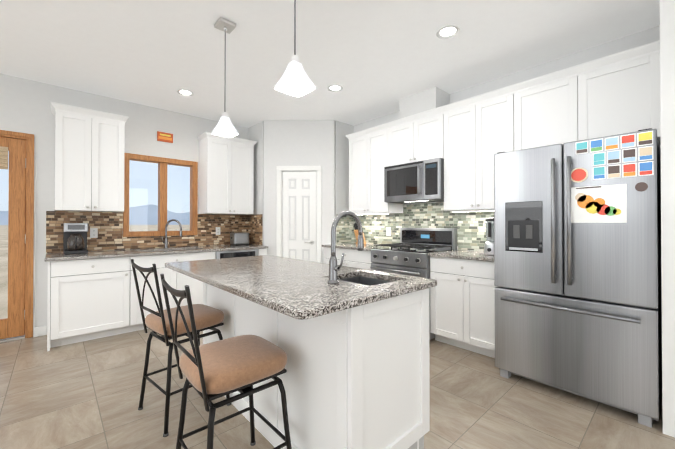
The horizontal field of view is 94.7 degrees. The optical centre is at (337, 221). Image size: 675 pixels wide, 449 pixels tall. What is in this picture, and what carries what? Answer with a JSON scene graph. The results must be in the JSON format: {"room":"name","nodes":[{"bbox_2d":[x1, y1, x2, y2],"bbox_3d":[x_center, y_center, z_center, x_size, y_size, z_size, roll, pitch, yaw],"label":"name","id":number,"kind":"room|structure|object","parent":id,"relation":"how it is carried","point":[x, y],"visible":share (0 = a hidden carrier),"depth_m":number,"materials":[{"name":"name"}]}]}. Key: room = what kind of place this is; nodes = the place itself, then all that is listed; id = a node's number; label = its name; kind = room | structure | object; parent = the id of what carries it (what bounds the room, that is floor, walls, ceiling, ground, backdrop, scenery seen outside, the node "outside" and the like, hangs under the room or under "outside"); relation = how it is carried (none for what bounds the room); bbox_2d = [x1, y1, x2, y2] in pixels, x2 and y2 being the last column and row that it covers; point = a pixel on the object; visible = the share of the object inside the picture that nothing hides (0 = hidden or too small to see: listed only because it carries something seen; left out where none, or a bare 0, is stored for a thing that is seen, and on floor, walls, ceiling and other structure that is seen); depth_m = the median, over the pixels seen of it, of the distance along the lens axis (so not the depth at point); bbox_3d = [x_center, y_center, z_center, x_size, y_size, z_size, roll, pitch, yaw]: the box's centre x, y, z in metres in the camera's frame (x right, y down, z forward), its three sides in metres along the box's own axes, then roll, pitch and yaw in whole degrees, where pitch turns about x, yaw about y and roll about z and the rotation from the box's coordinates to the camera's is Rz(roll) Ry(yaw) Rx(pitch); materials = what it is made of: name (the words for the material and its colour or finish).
{"room":"kitchen","nodes":[
{"label":"kitchen","id":0,"kind":"room"},
{"bbox_2d":[0,73,247,328],"bbox_3d":[-3.193,-0.135,3.457,7.220,2.740,0.120,0,-1,-42],"label":"wall","id":1,"kind":"structure","parent":0,"point":[25,105],"depth_m":3.42,"materials":[{"name":"paint"}]},
{"bbox_2d":[0,130,40,342],"bbox_3d":[-3.631,0.150,3.029,1.094,2.161,0.153,0,-1,-42],"label":"patio door","id":2,"kind":"structure","parent":1,"relation":"in","point":[17,324],"depth_m":3.27,"materials":[{"name":"brown wood"}]},
{"bbox_2d":[33,326,46,336],"bbox_3d":[-0.713,1.164,0.418,6.543,0.100,7.698,0,-1,-42],"label":"baseboard","id":3,"kind":"structure","parent":1,"relation":"attached to","point":[41,330],"depth_m":3.35,"materials":[{"name":"white wood"}]},
{"bbox_2d":[51,102,126,211],"bbox_3d":[-2.793,-0.664,3.518,0.600,1.098,0.328,0,-1,-42],"label":"upper cabinet","id":4,"kind":"object","parent":1,"relation":"attached to","point":[89,160],"depth_m":3.38,"materials":[{"name":"white wood"}]},
{"bbox_2d":[46,211,262,252],"bbox_3d":[-2.144,0.122,4.004,2.353,0.461,0.473,0,-1,-42],"label":"backsplash","id":5,"kind":"structure","parent":1,"relation":"attached to","point":[109,225],"depth_m":3.93,"materials":[{"name":"brown tile"}]},
{"bbox_2d":[90,228,97,237],"bbox_3d":[-2.862,0.137,3.654,0.070,0.115,0.008,0,-1,-42],"label":"electrical outlet plate","id":6,"kind":"object","parent":5,"relation":"attached to","point":[93,232],"depth_m":3.65,"materials":[{"name":"white plastic"}]},
{"bbox_2d":[216,227,219,234],"bbox_3d":[-1.780,0.144,4.636,0.070,0.115,0.008,0,-1,-42],"label":"electrical outlet plate","id":7,"kind":"object","parent":5,"relation":"attached to","point":[217,228],"depth_m":4.63,"materials":[{"name":"white plastic"}]},
{"bbox_2d":[123,153,197,236],"bbox_3d":[-2.364,-0.327,4.189,0.880,1.045,0.132,0,-1,-42],"label":"window","id":8,"kind":"structure","parent":1,"relation":"in","point":[163,164],"depth_m":4.15,"materials":[{"name":"brown wood"}]},
{"bbox_2d":[157,131,172,142],"bbox_3d":[-2.310,-1.127,4.172,0.190,0.125,0.014,0,-1,-42],"label":"sign","id":9,"kind":"object","parent":1,"relation":"attached to","point":[164,137],"visible":1,"depth_m":4.16,"materials":[{"name":"orange"}]},
{"bbox_2d":[199,132,254,213],"bbox_3d":[-1.625,-0.656,4.578,0.685,1.098,0.328,0,-1,-42],"label":"upper cabinet","id":10,"kind":"object","parent":1,"relation":"attached to","point":[226,165],"depth_m":4.42,"materials":[{"name":"white wood"}]},
{"bbox_2d":[248,120,353,262],"bbox_3d":[-0.587,-0.125,4.826,1.691,2.740,0.470,0,0,1],"label":"wall","id":11,"kind":"structure","parent":0,"point":[324,144],"depth_m":4.60,"materials":[{"name":"paint"}]},
{"bbox_2d":[276,166,321,262],"bbox_3d":[-0.566,0.212,4.614,0.664,2.060,0.139,0,0,1],"label":"pantry door","id":12,"kind":"structure","parent":11,"relation":"in","point":[298,212],"depth_m":4.60,"materials":[{"name":"white wood"}]},
{"bbox_2d":[0,0,659,127],"bbox_3d":[-0.559,-1.575,0.564,7.220,0.100,7.960,0,-1,-42],"label":"ceiling","id":13,"kind":"structure","parent":0,"point":[374,59],"depth_m":2.69,"materials":[{"name":"paint"}]},
{"bbox_2d":[177,90,193,95],"bbox_3d":[-1.770,-1.501,3.624,0.176,0.016,0.176,0,-1,-42],"label":"recessed light","id":14,"kind":"object","parent":13,"relation":"in","point":[185,92],"visible":1,"depth_m":3.63,"materials":[{"name":"white"}]},
{"bbox_2d":[211,17,238,137],"bbox_3d":[-0.860,-1.089,2.380,0.168,0.844,0.168,0,-1,-42],"label":"pendant light","id":15,"kind":"object","parent":13,"relation":"hanging from","point":[224,127],"visible":1,"depth_m":2.37,"materials":[{"name":"white glass"}]},
{"bbox_2d":[274,0,315,96],"bbox_3d":[-0.216,-1.095,1.581,0.168,0.844,0.168,0,-1,-42],"label":"pendant light","id":16,"kind":"object","parent":13,"relation":"hanging from","point":[295,81],"visible":1,"depth_m":1.58,"materials":[{"name":"white glass"}]},
{"bbox_2d":[327,85,342,91],"bbox_3d":[-0.027,-1.502,3.504,0.176,0.016,0.176,0,-1,-42],"label":"recessed light","id":17,"kind":"object","parent":13,"relation":"in","point":[334,88],"visible":1,"depth_m":3.51,"materials":[{"name":"white"}]},
{"bbox_2d":[436,25,459,38],"bbox_3d":[0.879,-1.509,2.476,0.176,0.016,0.176,0,-1,-42],"label":"recessed light","id":18,"kind":"object","parent":13,"relation":"in","point":[448,32],"visible":0.96,"depth_m":2.48,"materials":[{"name":"white"}]},
{"bbox_2d":[0,329,674,448],"bbox_3d":[-0.559,1.265,0.544,7.220,0.100,7.960,0,-1,-42],"label":"floor","id":19,"kind":"structure","parent":0,"point":[83,395],"depth_m":2.04,"materials":[{"name":"tile"}]},
{"bbox_2d":[44,256,139,350],"bbox_3d":[-2.685,0.809,3.414,0.719,0.852,0.613,0,-1,-42],"label":"base cabinet","id":20,"kind":"object","parent":19,"relation":"on","point":[92,295],"depth_m":3.18,"materials":[{"name":"white wood"}]},
{"bbox_2d":[44,244,267,259],"bbox_3d":[-2.085,0.369,3.938,2.352,0.030,0.646,0,-1,-42],"label":"countertop","id":21,"kind":"structure","parent":20,"relation":"on","point":[217,248],"depth_m":3.52,"materials":[{"name":"grey stone"}]},
{"bbox_2d":[63,223,87,253],"bbox_3d":[-2.868,0.184,3.408,0.200,0.330,0.267,0,-1,-42],"label":"coffee maker","id":22,"kind":"object","parent":21,"relation":"on","point":[74,238],"visible":1,"depth_m":3.35,"materials":[{"name":"black plastic"}]},
{"bbox_2d":[156,248,179,251],"bbox_3d":[-2.101,0.481,3.931,0.732,0.218,0.412,0,-1,-42],"label":"sink","id":23,"kind":"object","parent":21,"relation":"in","point":[157,249],"depth_m":4.06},
{"bbox_2d":[162,219,181,247],"bbox_3d":[-2.180,0.163,4.082,0.215,0.382,0.224,0,-1,-42],"label":"faucet","id":24,"kind":"object","parent":21,"relation":"on","point":[165,241],"visible":1,"depth_m":4.09,"materials":[{"name":"silver metal"}]},
{"bbox_2d":[230,232,248,245],"bbox_3d":[-1.468,0.262,4.654,0.252,0.191,0.180,0,-1,-42],"label":"toaster","id":25,"kind":"object","parent":21,"relation":"on","point":[239,238],"visible":1,"depth_m":4.58,"materials":[{"name":"metal"}]},
{"bbox_2d":[140,252,215,329],"bbox_3d":[-2.142,0.812,3.907,0.994,0.852,0.613,0,-1,-42],"label":"base cabinet","id":26,"kind":"object","parent":19,"relation":"on","point":[177,280],"depth_m":3.66,"materials":[{"name":"white wood"}]},
{"bbox_2d":[131,259,230,436],"bbox_3d":[-1.023,0.733,2.040,0.424,0.985,0.474,0,-1,40],"label":"bar stool","id":27,"kind":"object","parent":19,"relation":"on","point":[206,317],"visible":0.88,"depth_m":1.94,"materials":[{"name":"black metal"}]},
{"bbox_2d":[160,274,291,448],"bbox_3d":[-0.497,0.729,1.415,0.474,0.985,0.424,0,-1,-42],"label":"bar stool","id":28,"kind":"object","parent":19,"relation":"on","point":[241,364],"visible":1,"depth_m":1.34,"materials":[{"name":"brown fabric"}]},
{"bbox_2d":[216,248,259,258],"bbox_3d":[-1.574,0.816,4.421,0.666,0.852,0.613,0,-1,-42],"label":"base cabinet","id":29,"kind":"object","parent":19,"relation":"on","point":[247,251],"depth_m":4.24,"materials":[{"name":"white wood"}]},
{"bbox_2d":[203,283,430,448],"bbox_3d":[-0.298,0.787,2.108,0.633,0.878,1.720,0,-1,-42],"label":"kitchen island","id":30,"kind":"object","parent":19,"relation":"on","point":[353,343],"depth_m":1.49,"materials":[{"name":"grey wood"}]},
{"bbox_2d":[165,255,436,322],"bbox_3d":[-0.394,0.331,2.023,0.905,0.030,1.800,0,-1,-42],"label":"island countertop","id":31,"kind":"structure","parent":30,"relation":"on","point":[298,289],"depth_m":1.59,"materials":[{"name":"grey stone"}]},
{"bbox_2d":[327,211,363,283],"bbox_3d":[0.065,0.128,1.618,0.248,0.368,0.110,0,-1,-42],"label":"island faucet","id":32,"kind":"object","parent":31,"relation":"on","point":[333,270],"visible":1,"depth_m":1.56,"materials":[{"name":"silver metal"}]},
{"bbox_2d":[324,247,372,269],"bbox_3d":[0.340,0.802,4.294,0.608,0.878,0.935,0,-1,-42],"label":"base cabinet","id":33,"kind":"object","parent":19,"relation":"on","point":[356,259],"depth_m":4.02,"materials":[{"name":"white wood"}]},
{"bbox_2d":[322,243,388,250],"bbox_3d":[0.326,0.346,4.284,0.646,0.030,0.935,0,-1,-42],"label":"countertop","id":34,"kind":"structure","parent":33,"relation":"on","point":[345,246],"depth_m":4.08,"materials":[{"name":"grey stone"}]},
{"bbox_2d":[353,222,365,243],"bbox_3d":[0.315,0.174,4.505,0.192,0.316,0.100,0,-1,-42],"label":"knife block","id":35,"kind":"object","parent":34,"relation":"on","point":[356,229],"visible":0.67,"depth_m":4.48,"materials":[{"name":"brown wood"}]},
{"bbox_2d":[370,228,456,339],"bbox_3d":[0.864,0.659,3.622,0.718,1.155,0.752,0,-1,-42],"label":"range","id":36,"kind":"object","parent":19,"relation":"on","point":[409,252],"visible":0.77,"depth_m":3.54,"materials":[{"name":"grey metal"}]},
{"bbox_2d":[428,255,497,357],"bbox_3d":[1.407,0.794,3.118,0.608,0.878,0.709,0,-1,-42],"label":"base cabinet","id":37,"kind":"object","parent":19,"relation":"on","point":[462,303],"depth_m":2.92,"materials":[{"name":"white wood"}]},
{"bbox_2d":[428,251,493,262],"bbox_3d":[1.393,0.338,3.108,0.646,0.030,0.709,0,-1,-42],"label":"countertop","id":38,"kind":"structure","parent":37,"relation":"on","point":[482,258],"depth_m":3.01,"materials":[{"name":"grey stone"}]},
{"bbox_2d":[484,218,493,254],"bbox_3d":[1.504,0.144,3.018,0.166,0.355,0.156,0,-1,-42],"label":"blender","id":39,"kind":"object","parent":38,"relation":"on","point":[489,244],"visible":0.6,"depth_m":2.97,"materials":[{"name":"metal"}]},
{"bbox_2d":[494,128,661,427],"bbox_3d":[1.843,0.341,2.406,0.904,1.775,0.910,0,-1,-42],"label":"refrigerator","id":40,"kind":"object","parent":19,"relation":"on","point":[577,268],"visible":1,"depth_m":2.06,"materials":[{"name":"grey metal"}]},
{"bbox_2d":[354,25,660,250],"bbox_3d":[1.012,-0.130,4.106,0.120,2.740,4.570,0,-1,-42],"label":"wall","id":41,"kind":"structure","parent":0,"point":[647,36],"depth_m":2.93,"materials":[{"name":"paint"}]},
{"bbox_2d":[346,122,402,214],"bbox_3d":[0.522,-0.673,4.313,0.328,1.129,0.710,0,-1,-42],"label":"upper cabinet","id":42,"kind":"object","parent":41,"relation":"attached to","point":[369,149],"depth_m":4.17,"materials":[{"name":"white wood"}]},
{"bbox_2d":[336,202,493,250],"bbox_3d":[0.927,0.050,3.835,0.363,0.553,2.410,0,-1,-42],"label":"backsplash","id":43,"kind":"structure","parent":41,"relation":"attached to","point":[471,230],"depth_m":3.96,"materials":[{"name":"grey tile"}]},
{"bbox_2d":[387,227,390,235],"bbox_3d":[0.711,0.142,4.323,0.008,0.115,0.070,0,-1,-42],"label":"electrical outlet plate","id":44,"kind":"object","parent":43,"relation":"attached to","point":[388,228],"depth_m":4.31,"materials":[{"name":"white plastic"}]},
{"bbox_2d":[390,106,441,165],"bbox_3d":[1.015,-0.965,3.771,0.328,0.554,0.759,0,-1,-42],"label":"upper cabinet","id":45,"kind":"object","parent":41,"relation":"attached to","point":[418,137],"depth_m":3.62,"materials":[{"name":"white wood"}]},
{"bbox_2d":[384,158,443,203],"bbox_3d":[0.966,-0.458,3.722,0.458,0.446,0.752,0,-1,-42],"label":"microwave","id":46,"kind":"object","parent":45,"relation":"attached to","point":[417,182],"visible":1,"depth_m":3.56,"materials":[{"name":"grey metal"}]},
{"bbox_2d":[399,87,449,118],"bbox_3d":[1.044,-1.375,3.759,0.310,0.255,0.500,0,-1,-42],"label":"chase","id":47,"kind":"object","parent":41,"relation":"attached to","point":[428,99],"visible":0.57,"depth_m":3.61,"materials":[{"name":"paint"}]},
{"bbox_2d":[442,82,521,211],"bbox_3d":[1.526,-0.681,3.205,0.328,1.129,0.762,0,-1,-42],"label":"upper cabinet","id":48,"kind":"object","parent":41,"relation":"attached to","point":[467,139],"depth_m":3.11,"materials":[{"name":"white wood"}]},
{"bbox_2d":[522,40,660,149],"bbox_3d":[2.059,-0.918,2.620,0.328,0.664,0.946,0,-1,-42],"label":"upper cabinet","id":49,"kind":"object","parent":41,"relation":"attached to","point":[617,93],"depth_m":2.43,"materials":[{"name":"white wood"}]},
{"bbox_2d":[660,0,674,437],"bbox_3d":[3.292,-0.152,0.963,0.965,2.740,3.150,0,-1,-42],"label":"wall","id":50,"kind":"structure","parent":0,"point":[667,70],"depth_m":1.78,"materials":[{"name":"paint"}]},
{"label":"outside","id":51,"kind":"structure","parent":0,"visible":0},
{"bbox_2d":[0,225,189,318],"bbox_3d":[-136.065,2.467,149.766,300.000,0.180,395.140,0,-1,-42],"label":"ground","id":52,"kind":"structure","parent":51,"point":[3,271],"depth_m":14.29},
{"bbox_2d":[0,204,189,224],"bbox_3d":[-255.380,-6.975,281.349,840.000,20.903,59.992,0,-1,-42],"label":"mountains","id":53,"kind":"structure","parent":52,"relation":"on","point":[153,211],"depth_m":307.44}
]}

